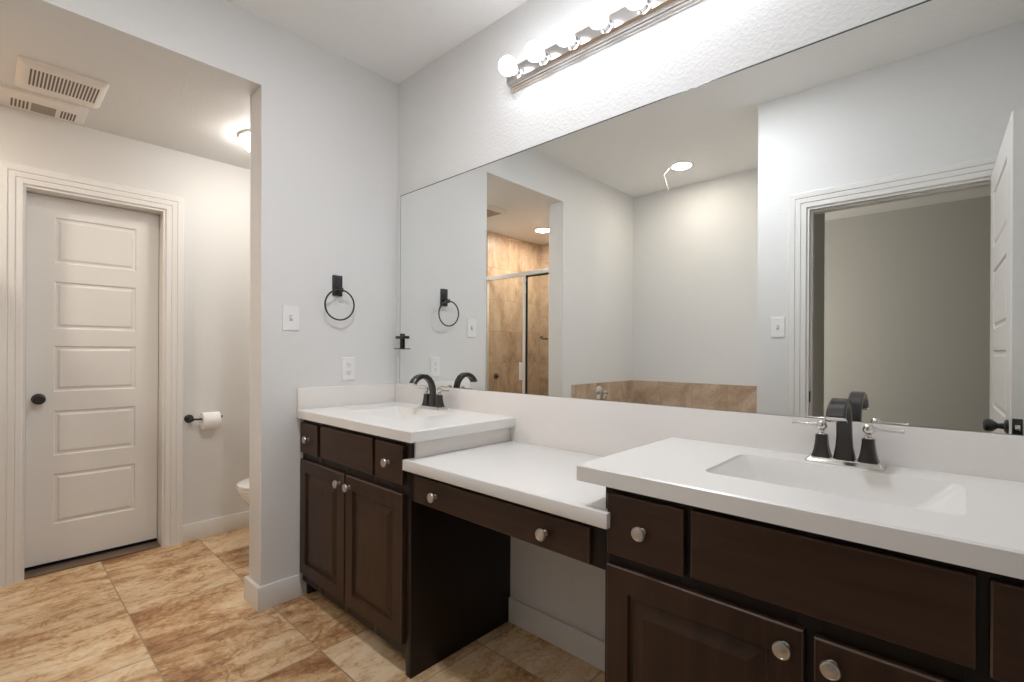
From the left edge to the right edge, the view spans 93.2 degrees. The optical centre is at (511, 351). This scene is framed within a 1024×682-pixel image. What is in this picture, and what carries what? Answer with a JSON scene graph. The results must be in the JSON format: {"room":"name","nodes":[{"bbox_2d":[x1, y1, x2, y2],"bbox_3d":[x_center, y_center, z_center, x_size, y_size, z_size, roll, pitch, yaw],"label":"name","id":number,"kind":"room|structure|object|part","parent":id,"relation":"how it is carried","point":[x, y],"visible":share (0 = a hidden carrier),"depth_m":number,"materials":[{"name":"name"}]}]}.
{"room":"bathroom","nodes":[
{"label":"bathroom","id":0,"kind":"room"},
{"bbox_2d":[0,105,249,524],"bbox_3d":[-2.522,-0.020,2.622,0.120,2.461,2.765,0,0,43],"label":"wall","id":1,"kind":"structure","parent":0,"point":[216,195],"depth_m":3.11,"materials":[{"name":"white paint"}]},
{"bbox_2d":[24,192,158,567],"bbox_3d":[-2.396,0.153,2.796,0.099,2.017,0.587,0,0,43],"label":"door","id":2,"kind":"structure","parent":1,"relation":"in","point":[92,270],"depth_m":2.78,"materials":[{"name":"white paint"}]},
{"bbox_3d":[-2.548,0.256,2.607,0.064,0.058,0.058,0,0,43],"label":"knob","id":3,"kind":"part","parent":2,"relation":"part of","materials":[{"name":"black metal"}]},
{"bbox_2d":[0,161,183,587],"bbox_3d":[-2.368,0.115,2.771,0.142,2.152,0.795,0,0,43],"label":"door frame","id":4,"kind":"structure","parent":1,"relation":"attached to","point":[13,177],"depth_m":2.58,"materials":[{"name":"white wood"}]},
{"bbox_2d":[184,414,222,422],"bbox_3d":[-1.962,0.422,3.084,0.079,0.052,0.199,0,0,43],"label":"toilet paper holder","id":5,"kind":"object","parent":1,"relation":"attached to","point":[189,418],"visible":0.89,"depth_m":3.04,"materials":[{"name":"black metal"}]},
{"bbox_2d":[199,411,220,428],"bbox_3d":[-1.921,0.436,3.083,0.105,0.105,0.096,0,0,43],"label":"toilet paper roll","id":6,"kind":"object","parent":5,"relation":"hanging from","point":[210,420],"visible":1,"depth_m":3.05,"materials":[{"name":"white paper"}]},
{"bbox_2d":[182,511,248,542],"bbox_3d":[-2.183,1.138,2.895,0.015,0.108,1.895,0,0,43],"label":"baseboard","id":7,"kind":"structure","parent":1,"relation":"attached to","point":[210,527],"depth_m":3.15,"materials":[{"name":"white wood"}]},
{"bbox_2d":[0,4,249,169],"bbox_3d":[-2.176,-1.279,2.285,1.254,0.060,2.900,0,0,43],"label":"ceiling","id":8,"kind":"structure","parent":0,"point":[147,100],"depth_m":2.34,"materials":[{"name":"white paint"}]},
{"bbox_2d":[0,84,88,123],"bbox_3d":[-2.364,-1.238,2.435,0.215,0.023,0.335,0,0,43],"label":"ceiling vent","id":9,"kind":"object","parent":8,"relation":"in","point":[10,96],"visible":1,"depth_m":2.41,"materials":[{"name":"white plastic"}]},
{"bbox_3d":[-2.379,-1.228,2.458,0.118,0.001,0.090,0,0,43],"label":"panel","id":10,"kind":"part","parent":9,"relation":"part of","materials":[{"name":"beige"}]},
{"bbox_2d":[15,55,108,108],"bbox_3d":[-2.089,-1.236,2.248,0.323,0.025,0.300,0,0,43],"label":"ceiling vent","id":11,"kind":"object","parent":8,"relation":"in","point":[31,74],"visible":1,"depth_m":2.21,"materials":[{"name":"white plastic"}]},
{"bbox_2d":[238,129,249,150],"bbox_3d":[-1.453,-1.202,2.842,0.269,0.085,0.269,0,0,43],"label":"dome ceiling light","id":12,"kind":"object","parent":8,"relation":"attached to","point":[244,136],"visible":0.21,"depth_m":2.74,"materials":[{"name":"white glass"}]},
{"bbox_2d":[240,133,249,150],"bbox_3d":[-1.453,-1.194,2.842,0.255,0.069,0.255,0,0,43],"label":"diffuser","id":13,"kind":"object","parent":12,"relation":"attached to","point":[244,137],"depth_m":2.75,"materials":[{"name":"white glass"}]},
{"bbox_2d":[0,0,397,594],"bbox_3d":[-1.656,-0.166,1.823,0.146,2.763,2.765,0,0,43],"label":"wall","id":14,"kind":"structure","parent":0,"point":[324,125],"depth_m":2.35,"materials":[{"name":"white paint"}]},
{"bbox_2d":[244,574,299,611],"bbox_3d":[-0.980,1.145,2.562,0.176,0.108,0.749,0,0,43],"label":"baseboard","id":15,"kind":"structure","parent":14,"relation":"attached to","point":[260,598],"depth_m":2.29,"materials":[{"name":"white wood"}]},
{"bbox_2d":[282,305,298,330],"bbox_3d":[-1.067,-0.164,2.341,0.016,0.122,0.080,0,0,43],"label":"light switch","id":16,"kind":"object","parent":14,"relation":"attached to","point":[290,314],"visible":1,"depth_m":2.34,"materials":[{"name":"white plastic"}]},
{"bbox_2d":[324,275,354,320],"bbox_3d":[-0.897,-0.279,2.498,0.053,0.237,0.166,0,0,43],"label":"towel ring","id":17,"kind":"object","parent":14,"relation":"attached to","point":[337,289],"visible":1,"depth_m":2.50,"materials":[{"name":"black metal"}]},
{"bbox_2d":[342,357,354,379],"bbox_3d":[-0.866,0.089,2.567,0.008,0.120,0.074,0,0,43],"label":"power outlet","id":18,"kind":"object","parent":14,"relation":"attached to","point":[348,363],"visible":1,"depth_m":2.56,"materials":[{"name":"white plastic"}]},
{"bbox_2d":[346,362,351,367],"bbox_3d":[-0.864,0.069,2.565,0.002,0.029,0.034,0,0,43],"label":"receptacle","id":19,"kind":"object","parent":18,"relation":"attached to","point":[348,364],"depth_m":2.56,"materials":[{"name":"white plastic"}]},
{"bbox_2d":[0,527,604,681],"bbox_3d":[-1.116,1.228,1.292,4.020,0.060,2.900,0,0,43],"label":"floor","id":20,"kind":"structure","parent":0,"point":[180,612],"depth_m":2.04,"materials":[{"name":"tile"}]},
{"bbox_2d":[24,538,160,579],"bbox_3d":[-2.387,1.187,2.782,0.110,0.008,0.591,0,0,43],"label":"threshold","id":21,"kind":"object","parent":20,"relation":"on","point":[147,546],"visible":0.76,"depth_m":2.75,"materials":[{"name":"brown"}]},
{"bbox_2d":[236,478,248,504],"bbox_3d":[-1.361,0.811,2.991,0.468,0.772,0.614,0,0,43],"label":"toilet","id":22,"kind":"object","parent":20,"relation":"on","point":[242,486],"visible":0.09,"depth_m":2.76,"materials":[{"name":"white ceramic"}]},
{"bbox_3d":[-1.427,0.774,2.919,0.374,0.022,0.417,0,0,43],"label":"lid","id":23,"kind":"part","parent":22,"relation":"part of","materials":[{"name":"white ceramic"}]},
{"bbox_3d":[-1.428,0.794,2.919,0.372,0.017,0.413,0,0,43],"label":"seat","id":24,"kind":"part","parent":22,"relation":"part of","materials":[{"name":"white plastic"}]},
{"bbox_3d":[-1.422,1.001,2.926,0.366,0.392,0.417,0,0,43],"label":"bowl","id":25,"kind":"part","parent":22,"relation":"part of","materials":[{"name":"white ceramic"}]},
{"bbox_2d":[300,419,510,678],"bbox_3d":[-0.535,0.763,2.266,0.903,0.877,0.583,0,0,43],"label":"vanity cabinet","id":26,"kind":"object","parent":20,"relation":"on","point":[429,582],"visible":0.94,"depth_m":1.96,"materials":[{"name":"black wood"}]},
{"bbox_3d":[-0.981,0.418,2.302,0.034,0.034,0.028,0,0,43],"label":"knob","id":27,"kind":"part","parent":26,"relation":"part of","materials":[{"name":"grey metal"}]},
{"bbox_3d":[-0.969,0.419,2.322,0.177,0.145,0.018,0,0,43],"label":"drawer","id":28,"kind":"part","parent":26,"relation":"part of","materials":[{"name":"brown wood"}]},
{"bbox_3d":[-0.878,0.804,2.236,0.430,0.557,0.018,0,0,43],"label":"cabinet door","id":29,"kind":"part","parent":26,"relation":"part of","materials":[{"name":"brown wood"}]},
{"bbox_3d":[-0.760,0.572,2.097,0.034,0.034,0.028,0,0,43],"label":"knob","id":30,"kind":"part","parent":26,"relation":"part of","materials":[{"name":"grey metal"}]},
{"bbox_3d":[-0.698,0.573,2.040,0.034,0.034,0.028,0,0,43],"label":"knob","id":31,"kind":"part","parent":26,"relation":"part of","materials":[{"name":"grey metal"}]},
{"bbox_3d":[-0.706,0.726,2.104,0.872,0.805,0.020,0,0,43],"label":"frame","id":32,"kind":"part","parent":26,"relation":"part of","materials":[{"name":"brown wood"}]},
{"bbox_3d":[-0.556,0.806,1.939,0.416,0.557,0.018,0,0,43],"label":"cabinet door","id":33,"kind":"part","parent":26,"relation":"part of","materials":[{"name":"brown wood"}]},
{"bbox_3d":[-0.481,0.421,1.840,0.034,0.034,0.028,0,0,43],"label":"knob","id":34,"kind":"part","parent":26,"relation":"part of","materials":[{"name":"grey metal"}]},
{"bbox_3d":[-0.469,0.421,1.861,0.185,0.145,0.018,0,0,43],"label":"drawer","id":35,"kind":"part","parent":26,"relation":"part of","materials":[{"name":"brown wood"}]},
{"bbox_2d":[298,402,514,442],"bbox_3d":[-0.513,0.343,2.243,0.925,0.119,0.553,0,0,43],"label":"countertop","id":36,"kind":"structure","parent":26,"relation":"on","point":[405,422],"depth_m":2.06,"materials":[{"name":"white stone"}]},
{"bbox_2d":[350,406,450,418],"bbox_3d":[-0.532,0.343,2.279,0.446,0.119,0.285,0,0,43],"label":"basin","id":37,"kind":"object","parent":36,"relation":"in","point":[389,412],"depth_m":2.43,"materials":[{"name":"white ceramic"}]},
{"bbox_2d":[408,374,448,410],"bbox_3d":[-0.430,0.196,2.381,0.243,0.176,0.166,0,0,43],"label":"faucet","id":38,"kind":"object","parent":36,"relation":"on","point":[432,401],"visible":1,"depth_m":2.39,"materials":[{"name":"black metal"}]},
{"bbox_3d":[-0.433,0.189,2.378,0.047,0.161,0.149,0,0,43],"label":"spout","id":39,"kind":"part","parent":38,"relation":"part of","materials":[{"name":"brown metal"}]},
{"bbox_3d":[-0.453,0.193,2.474,0.084,0.038,0.027,0,0,43],"label":"lever","id":40,"kind":"part","parent":38,"relation":"part of","materials":[{"name":"silver metal"}]},
{"bbox_3d":[-0.432,0.241,2.454,0.043,0.058,0.043,0,0,43],"label":"handle","id":41,"kind":"part","parent":38,"relation":"part of","materials":[{"name":"brown metal"}]},
{"bbox_3d":[-0.395,0.277,2.420,0.172,0.014,0.060,0,0,43],"label":"plate","id":42,"kind":"part","parent":38,"relation":"part of","materials":[{"name":"silver metal"}]},
{"bbox_3d":[-0.357,0.241,2.386,0.043,0.058,0.043,0,0,43],"label":"handle","id":43,"kind":"part","parent":38,"relation":"part of","materials":[{"name":"brown metal"}]},
{"bbox_3d":[-0.336,0.193,2.366,0.084,0.038,0.027,0,0,43],"label":"lever","id":44,"kind":"part","parent":38,"relation":"part of","materials":[{"name":"silver metal"}]},
{"bbox_3d":[-0.200,0.765,1.987,0.032,0.877,0.538,0,0,43],"label":"panel","id":45,"kind":"part","parent":26,"relation":"part of","materials":[{"name":"brown wood"}]},
{"bbox_2d":[605,487,1023,681],"bbox_3d":[0.737,0.770,1.091,0.915,0.877,0.583,0,0,43],"label":"vanity cabinet","id":46,"kind":"object","parent":20,"relation":"on","point":[693,594],"visible":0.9,"depth_m":0.93,"materials":[{"name":"black wood"}]},
{"bbox_3d":[0.423,0.768,1.412,0.018,0.877,0.538,0,0,43],"label":"panel","id":47,"kind":"part","parent":46,"relation":"part of","materials":[{"name":"brown wood"}]},
{"bbox_3d":[0.296,0.421,1.122,0.034,0.034,0.028,0,0,43],"label":"knob","id":48,"kind":"part","parent":46,"relation":"part of","materials":[{"name":"grey metal"}]},
{"bbox_3d":[0.311,0.423,1.139,0.193,0.149,0.018,0,0,43],"label":"drawer","id":49,"kind":"part","parent":46,"relation":"part of","materials":[{"name":"brown wood"}]},
{"bbox_3d":[0.395,0.807,1.060,0.426,0.566,0.018,0,0,43],"label":"cabinet door","id":50,"kind":"part","parent":46,"relation":"part of","materials":[{"name":"brown wood"}]},
{"bbox_3d":[0.514,0.564,0.920,0.034,0.034,0.028,0,0,43],"label":"knob","id":51,"kind":"part","parent":46,"relation":"part of","materials":[{"name":"grey metal"}]},
{"bbox_2d":[577,437,1023,579],"bbox_3d":[0.713,0.350,1.110,0.980,0.119,0.553,0,0,43],"label":"countertop","id":52,"kind":"structure","parent":46,"relation":"on","point":[974,522],"depth_m":1.02,"materials":[{"name":"white stone"}]},
{"bbox_2d":[706,455,966,514],"bbox_3d":[0.727,0.350,1.116,0.466,0.119,0.285,0,0,43],"label":"basin","id":53,"kind":"object","parent":52,"relation":"in","point":[903,491],"depth_m":1.19,"materials":[{"name":"white ceramic"}]},
{"bbox_2d":[792,398,904,470],"bbox_3d":[0.828,0.203,1.219,0.243,0.176,0.166,0,0,43],"label":"faucet","id":54,"kind":"object","parent":52,"relation":"on","point":[839,410],"visible":1,"depth_m":1.23,"materials":[{"name":"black metal"}]},
{"bbox_3d":[0.806,0.200,1.312,0.084,0.038,0.027,0,0,43],"label":"lever","id":55,"kind":"part","parent":54,"relation":"part of","materials":[{"name":"silver metal"}]},
{"bbox_3d":[0.827,0.248,1.292,0.043,0.058,0.043,0,0,43],"label":"handle","id":56,"kind":"part","parent":54,"relation":"part of","materials":[{"name":"brown metal"}]},
{"bbox_3d":[0.825,0.196,1.215,0.047,0.161,0.149,0,0,43],"label":"spout","id":57,"kind":"part","parent":54,"relation":"part of","materials":[{"name":"brown metal"}]},
{"bbox_3d":[0.863,0.284,1.258,0.172,0.014,0.060,0,0,43],"label":"plate","id":58,"kind":"part","parent":54,"relation":"part of","materials":[{"name":"silver metal"}]},
{"bbox_3d":[0.901,0.248,1.223,0.043,0.058,0.043,0,0,43],"label":"handle","id":59,"kind":"part","parent":54,"relation":"part of","materials":[{"name":"brown metal"}]},
{"bbox_3d":[0.922,0.200,1.204,0.084,0.038,0.027,0,0,43],"label":"lever","id":60,"kind":"part","parent":54,"relation":"part of","materials":[{"name":"silver metal"}]},
{"bbox_3d":[0.572,0.567,0.867,0.034,0.034,0.028,0,0,43],"label":"knob","id":61,"kind":"part","parent":46,"relation":"part of","materials":[{"name":"grey metal"}]},
{"bbox_3d":[0.723,0.810,0.756,0.435,0.562,0.018,0,0,43],"label":"cabinet door","id":62,"kind":"part","parent":46,"relation":"part of","materials":[{"name":"brown wood"}]},
{"bbox_3d":[0.811,0.425,0.677,0.202,0.149,0.018,0,0,43],"label":"drawer","id":63,"kind":"part","parent":46,"relation":"part of","materials":[{"name":"brown wood"}]},
{"bbox_2d":[224,0,527,83],"bbox_3d":[-0.669,-1.573,0.894,2.846,0.060,2.900,0,0,43],"label":"ceiling","id":64,"kind":"structure","parent":0,"point":[394,40],"depth_m":2.28,"materials":[{"name":"white paint"}]},
{"bbox_2d":[396,0,1023,640],"bbox_3d":[-0.124,-0.158,2.371,4.160,2.763,0.120,0,0,43],"label":"wall","id":65,"kind":"structure","parent":0,"point":[457,114],"depth_m":1.97,"materials":[{"name":"white paint"}]},
{"bbox_2d":[412,473,605,569],"bbox_3d":[0.100,0.492,1.680,0.822,0.116,0.583,0,0,43],"label":"drawer unit","id":66,"kind":"object","parent":65,"relation":"attached to","point":[583,542],"visible":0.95,"depth_m":1.40,"materials":[{"name":"brown wood"}]},
{"bbox_3d":[-0.271,0.495,1.645,0.034,0.034,0.028,0,0,43],"label":"knob","id":67,"kind":"part","parent":66,"relation":"part of","materials":[{"name":"grey metal"}]},
{"bbox_2d":[403,440,609,528],"bbox_3d":[0.104,0.414,1.672,0.855,0.039,0.553,0,0,43],"label":"countertop","id":68,"kind":"structure","parent":66,"relation":"on","point":[542,478],"depth_m":1.55,"materials":[{"name":"white stone"}]},
{"bbox_3d":[0.082,0.497,1.319,0.034,0.034,0.028,0,0,43],"label":"knob","id":69,"kind":"part","parent":66,"relation":"part of","materials":[{"name":"grey metal"}]},
{"bbox_2d":[509,597,604,671],"bbox_3d":[0.290,1.152,1.890,0.821,0.108,0.015,0,0,43],"label":"baseboard","id":70,"kind":"structure","parent":65,"relation":"attached to","point":[581,644],"depth_m":1.97,"materials":[{"name":"white wood"}]},
{"bbox_2d":[499,0,702,92],"bbox_3d":[0.388,-1.212,1.721,1.183,0.106,0.148,0,0,43],"label":"vanity light bar","id":71,"kind":"object","parent":65,"relation":"attached to","point":[604,30],"visible":1,"depth_m":1.83,"materials":[{"name":"silver metal"}]},
{"bbox_3d":[-0.017,-1.210,2.051,0.076,0.076,0.082,0,0,43],"label":"bulb","id":72,"kind":"part","parent":71,"relation":"part of","materials":[{"name":"white glass"}]},
{"bbox_2d":[512,65,521,78],"bbox_3d":[0.017,-1.209,2.087,0.056,0.056,0.022,0,0,43],"label":"socket","id":73,"kind":"object","parent":71,"relation":"attached to","point":[517,74],"depth_m":2.08,"materials":[{"name":"silver metal"}]},
{"bbox_3d":[0.092,-1.209,1.950,0.076,0.076,0.082,0,0,43],"label":"bulb","id":74,"kind":"part","parent":71,"relation":"part of","materials":[{"name":"white glass"}]},
{"bbox_2d":[538,51,549,65],"bbox_3d":[0.126,-1.209,1.986,0.056,0.056,0.022,0,0,43],"label":"socket","id":75,"kind":"object","parent":71,"relation":"attached to","point":[545,61],"depth_m":1.98,"materials":[{"name":"silver metal"}]},
{"bbox_3d":[0.202,-1.208,1.849,0.076,0.076,0.082,0,0,43],"label":"bulb","id":76,"kind":"part","parent":71,"relation":"part of","materials":[{"name":"white glass"}]},
{"bbox_2d":[568,35,579,50],"bbox_3d":[0.236,-1.208,1.885,0.056,0.056,0.022,0,0,43],"label":"socket","id":77,"kind":"object","parent":71,"relation":"attached to","point":[575,45],"depth_m":1.88,"materials":[{"name":"silver metal"}]},
{"bbox_3d":[0.311,-1.208,1.748,0.076,0.076,0.082,0,0,43],"label":"bulb","id":78,"kind":"part","parent":71,"relation":"part of","materials":[{"name":"white glass"}]},
{"bbox_2d":[600,17,613,33],"bbox_3d":[0.345,-1.208,1.784,0.056,0.056,0.022,0,0,43],"label":"socket","id":79,"kind":"object","parent":71,"relation":"attached to","point":[608,28],"depth_m":1.78,"materials":[{"name":"silver metal"}]},
{"bbox_3d":[0.421,-1.207,1.646,0.076,0.076,0.082,0,0,43],"label":"bulb","id":80,"kind":"part","parent":71,"relation":"part of","materials":[{"name":"white glass"}]},
{"bbox_2d":[637,0,651,14],"bbox_3d":[0.454,-1.207,1.683,0.056,0.056,0.022,0,0,43],"label":"socket","id":81,"kind":"object","parent":71,"relation":"attached to","point":[646,9],"depth_m":1.68,"materials":[{"name":"silver metal"}]},
{"bbox_2d":[297,383,1023,482],"bbox_3d":[0.110,0.300,1.681,2.644,0.231,0.572,0,0,43],"label":"backsplash","id":82,"kind":"structure","parent":65,"relation":"attached to","point":[602,428],"depth_m":1.70,"materials":[{"name":"stone"}]},
{"bbox_2d":[400,0,1023,434],"bbox_3d":[0.320,-0.348,1.872,2.591,1.064,0.012,0,0,43],"label":"wall mirror","id":83,"kind":"object","parent":65,"relation":"attached to","point":[839,215],"visible":1,"depth_m":1.45,"materials":[{"name":"grey mirror"}]},
{"bbox_2d":[394,334,406,348],"bbox_3d":[-0.626,-0.059,2.724,0.106,0.088,0.018,0,0,43],"label":"robe hook","id":84,"kind":"object","parent":83,"relation":"attached to","point":[401,337],"visible":1,"depth_m":2.72,"materials":[{"name":"black metal"}]},
{"bbox_3d":[-0.623,-0.062,2.726,0.020,0.082,0.010,0,0,43],"label":"stem","id":85,"kind":"part","parent":84,"relation":"part of","materials":[{"name":"black metal"}]}
]}

